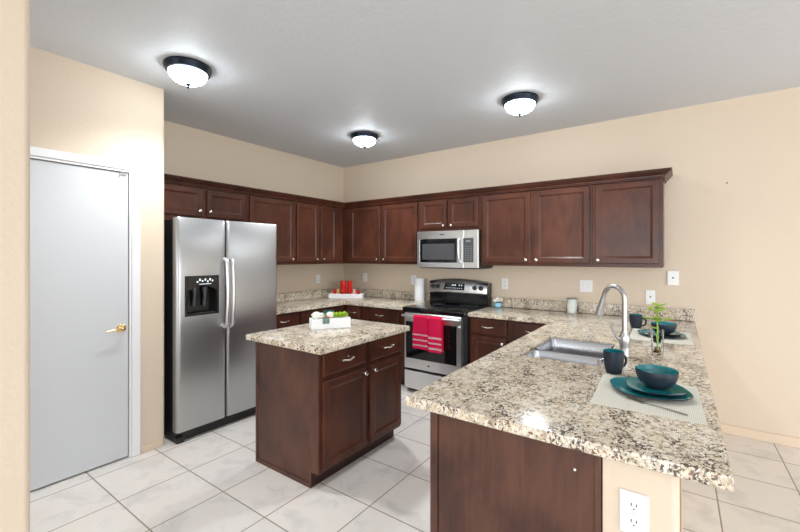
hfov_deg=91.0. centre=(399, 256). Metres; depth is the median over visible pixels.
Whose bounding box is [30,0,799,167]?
ceiling
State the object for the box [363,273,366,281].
wall outlet
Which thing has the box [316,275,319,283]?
wall outlet
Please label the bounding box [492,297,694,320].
backsplash
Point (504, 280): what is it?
wall outlet
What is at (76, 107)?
wall
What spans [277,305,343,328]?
base cabinet
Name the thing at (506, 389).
countertop
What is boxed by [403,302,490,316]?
cooktop
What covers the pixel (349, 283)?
candle holder
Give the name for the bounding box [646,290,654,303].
cable jack
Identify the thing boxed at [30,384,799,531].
floor
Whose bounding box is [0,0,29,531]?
wall
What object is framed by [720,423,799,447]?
baseboard
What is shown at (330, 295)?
tray
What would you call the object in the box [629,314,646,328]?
mug
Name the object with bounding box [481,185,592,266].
upper cabinet
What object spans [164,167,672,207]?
crown molding
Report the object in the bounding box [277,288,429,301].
backsplash
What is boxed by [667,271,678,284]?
phone jack
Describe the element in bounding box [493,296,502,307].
flower pot
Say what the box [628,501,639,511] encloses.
receptacle
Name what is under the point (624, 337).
faucet
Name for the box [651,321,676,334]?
bowl
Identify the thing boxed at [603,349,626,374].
mug
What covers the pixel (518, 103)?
ceiling light
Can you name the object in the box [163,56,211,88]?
ceiling light
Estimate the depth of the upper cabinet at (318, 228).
4.92 m
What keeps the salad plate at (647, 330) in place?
on the dinner plate at (642, 331)
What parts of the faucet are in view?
spout, lever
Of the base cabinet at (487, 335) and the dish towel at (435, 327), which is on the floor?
the base cabinet at (487, 335)
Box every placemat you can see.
[590,374,707,424]
[630,328,692,345]
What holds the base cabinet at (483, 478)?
on the floor
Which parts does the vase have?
glass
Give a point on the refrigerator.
(220, 276)
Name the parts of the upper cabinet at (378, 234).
door, door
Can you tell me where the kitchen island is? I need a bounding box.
[246,319,409,487]
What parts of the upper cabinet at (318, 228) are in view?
door, door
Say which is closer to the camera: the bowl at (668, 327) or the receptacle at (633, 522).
the receptacle at (633, 522)
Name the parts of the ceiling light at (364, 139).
lamp shade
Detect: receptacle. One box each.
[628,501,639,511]
[628,517,639,527]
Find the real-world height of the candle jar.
0.149 m
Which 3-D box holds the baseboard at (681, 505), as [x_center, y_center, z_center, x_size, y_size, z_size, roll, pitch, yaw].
[1.629,1.437,2.278,0.012,0.075,2.862,0,0,35]
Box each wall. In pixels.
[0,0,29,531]
[30,46,163,456]
[164,120,343,293]
[344,87,799,437]
[603,458,679,531]
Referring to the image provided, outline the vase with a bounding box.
[642,302,671,358]
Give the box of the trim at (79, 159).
[30,146,140,457]
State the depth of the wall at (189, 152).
4.67 m
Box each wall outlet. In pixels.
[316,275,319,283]
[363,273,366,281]
[411,275,415,284]
[502,278,507,288]
[619,488,648,531]
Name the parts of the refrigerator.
freezer door, door handle, door handle, fridge door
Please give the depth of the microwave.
4.33 m
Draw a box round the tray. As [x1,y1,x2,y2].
[328,293,363,297]
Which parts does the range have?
storage drawer, oven handle, oven door, control panel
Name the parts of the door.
handle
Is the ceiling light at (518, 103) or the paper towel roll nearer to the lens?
the ceiling light at (518, 103)
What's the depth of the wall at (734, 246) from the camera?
3.36 m
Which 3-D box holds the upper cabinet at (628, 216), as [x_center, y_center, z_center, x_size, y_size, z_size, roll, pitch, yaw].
[2.043,-0.279,3.523,0.530,0.745,0.384,0,0,35]
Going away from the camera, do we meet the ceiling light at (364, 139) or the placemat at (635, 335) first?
the placemat at (635, 335)
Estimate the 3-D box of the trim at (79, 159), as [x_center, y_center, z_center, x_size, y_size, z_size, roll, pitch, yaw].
[-2.259,0.395,2.586,0.134,2.158,0.941,0,0,35]
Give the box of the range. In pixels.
[401,279,491,389]
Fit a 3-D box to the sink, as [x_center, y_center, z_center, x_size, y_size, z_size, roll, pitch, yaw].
[1.041,0.664,2.387,0.405,0.185,0.656,0,0,35]
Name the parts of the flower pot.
pot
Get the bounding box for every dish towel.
[413,315,428,349]
[428,316,443,353]
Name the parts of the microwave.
door, door handle, control panel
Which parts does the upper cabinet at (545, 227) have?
door, door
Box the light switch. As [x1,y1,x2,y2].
[580,280,592,291]
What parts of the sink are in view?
bowl, bowl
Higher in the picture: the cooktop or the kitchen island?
the cooktop
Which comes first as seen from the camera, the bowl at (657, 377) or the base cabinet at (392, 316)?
the bowl at (657, 377)
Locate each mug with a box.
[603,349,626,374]
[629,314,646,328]
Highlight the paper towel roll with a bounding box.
[415,278,424,301]
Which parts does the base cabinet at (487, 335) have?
door, drawer, drawer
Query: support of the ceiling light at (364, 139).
attached to the ceiling
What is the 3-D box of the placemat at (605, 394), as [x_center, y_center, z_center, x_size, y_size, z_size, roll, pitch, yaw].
[0.994,0.558,1.587,0.355,0.003,0.450,0,0,33]
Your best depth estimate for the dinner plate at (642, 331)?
2.73 m
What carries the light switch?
attached to the wall at (734, 246)
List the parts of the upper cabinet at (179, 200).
door, door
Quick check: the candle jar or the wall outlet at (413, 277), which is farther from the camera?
the wall outlet at (413, 277)
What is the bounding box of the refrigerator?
[164,216,276,443]
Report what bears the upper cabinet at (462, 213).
attached to the wall at (734, 246)
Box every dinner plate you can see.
[610,377,692,400]
[637,329,685,337]
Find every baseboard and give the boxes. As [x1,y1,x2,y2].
[141,440,162,453]
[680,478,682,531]
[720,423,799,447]
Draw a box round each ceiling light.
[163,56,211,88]
[350,131,377,148]
[501,92,538,116]
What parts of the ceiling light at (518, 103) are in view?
lamp shade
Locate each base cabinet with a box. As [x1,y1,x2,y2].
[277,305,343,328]
[344,305,404,384]
[430,412,602,531]
[470,317,545,362]
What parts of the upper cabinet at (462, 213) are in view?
door, door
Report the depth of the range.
4.22 m
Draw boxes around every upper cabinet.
[164,183,246,221]
[247,195,294,264]
[295,202,342,263]
[343,201,418,263]
[419,196,480,231]
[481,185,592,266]
[593,178,663,267]
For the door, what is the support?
in the wall at (76, 107)
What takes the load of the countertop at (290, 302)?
on the base cabinet at (392, 316)
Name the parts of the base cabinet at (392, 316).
drawer, drawer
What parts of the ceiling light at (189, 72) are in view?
lamp shade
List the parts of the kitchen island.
panel, drawer, door, pull handle, drawer, door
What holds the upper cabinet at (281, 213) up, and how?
attached to the wall at (189, 152)
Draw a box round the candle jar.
[567,298,576,313]
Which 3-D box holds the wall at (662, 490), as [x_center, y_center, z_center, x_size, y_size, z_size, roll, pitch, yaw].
[1.541,1.038,2.334,0.193,0.872,2.903,0,0,35]
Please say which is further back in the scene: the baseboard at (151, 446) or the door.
the baseboard at (151, 446)
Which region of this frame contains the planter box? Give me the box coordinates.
[309,310,350,329]
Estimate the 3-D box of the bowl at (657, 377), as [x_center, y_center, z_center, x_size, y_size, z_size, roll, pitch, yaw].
[1.066,0.506,1.633,0.154,0.075,0.154,0,0,35]
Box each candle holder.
[340,281,345,293]
[347,281,351,293]
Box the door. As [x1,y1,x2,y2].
[30,159,128,490]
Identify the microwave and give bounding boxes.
[417,229,492,268]
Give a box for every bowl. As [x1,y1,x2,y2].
[635,364,678,389]
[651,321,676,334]
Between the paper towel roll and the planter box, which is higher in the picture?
the paper towel roll
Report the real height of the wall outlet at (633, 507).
0.125 m
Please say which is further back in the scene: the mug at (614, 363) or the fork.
the mug at (614, 363)
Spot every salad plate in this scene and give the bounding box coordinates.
[626,378,685,395]
[646,329,680,335]
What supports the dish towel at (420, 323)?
hanging from the range
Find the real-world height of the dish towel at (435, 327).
0.362 m
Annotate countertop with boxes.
[277,288,429,314]
[406,297,733,491]
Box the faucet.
[595,284,630,356]
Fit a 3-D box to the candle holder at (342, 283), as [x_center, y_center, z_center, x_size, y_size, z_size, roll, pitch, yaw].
[-0.771,0.438,5.341,0.084,0.215,0.084,0,0,35]
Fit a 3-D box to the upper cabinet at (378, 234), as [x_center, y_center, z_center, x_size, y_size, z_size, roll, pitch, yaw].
[-0.317,-0.279,5.197,1.530,0.745,0.384,0,0,35]
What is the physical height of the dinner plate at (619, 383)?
0.018 m
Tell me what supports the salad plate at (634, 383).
on the dinner plate at (619, 383)
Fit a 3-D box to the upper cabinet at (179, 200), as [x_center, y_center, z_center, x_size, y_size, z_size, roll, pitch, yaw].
[-2.006,-0.488,3.808,0.384,0.325,0.985,0,0,35]
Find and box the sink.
[525,338,613,365]
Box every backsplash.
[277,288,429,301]
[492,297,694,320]
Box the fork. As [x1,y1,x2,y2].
[626,397,687,415]
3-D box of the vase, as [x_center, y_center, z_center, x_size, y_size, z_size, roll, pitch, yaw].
[1.415,0.407,2.171,0.114,0.304,0.099,0,0,-24]
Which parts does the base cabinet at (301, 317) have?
drawer, drawer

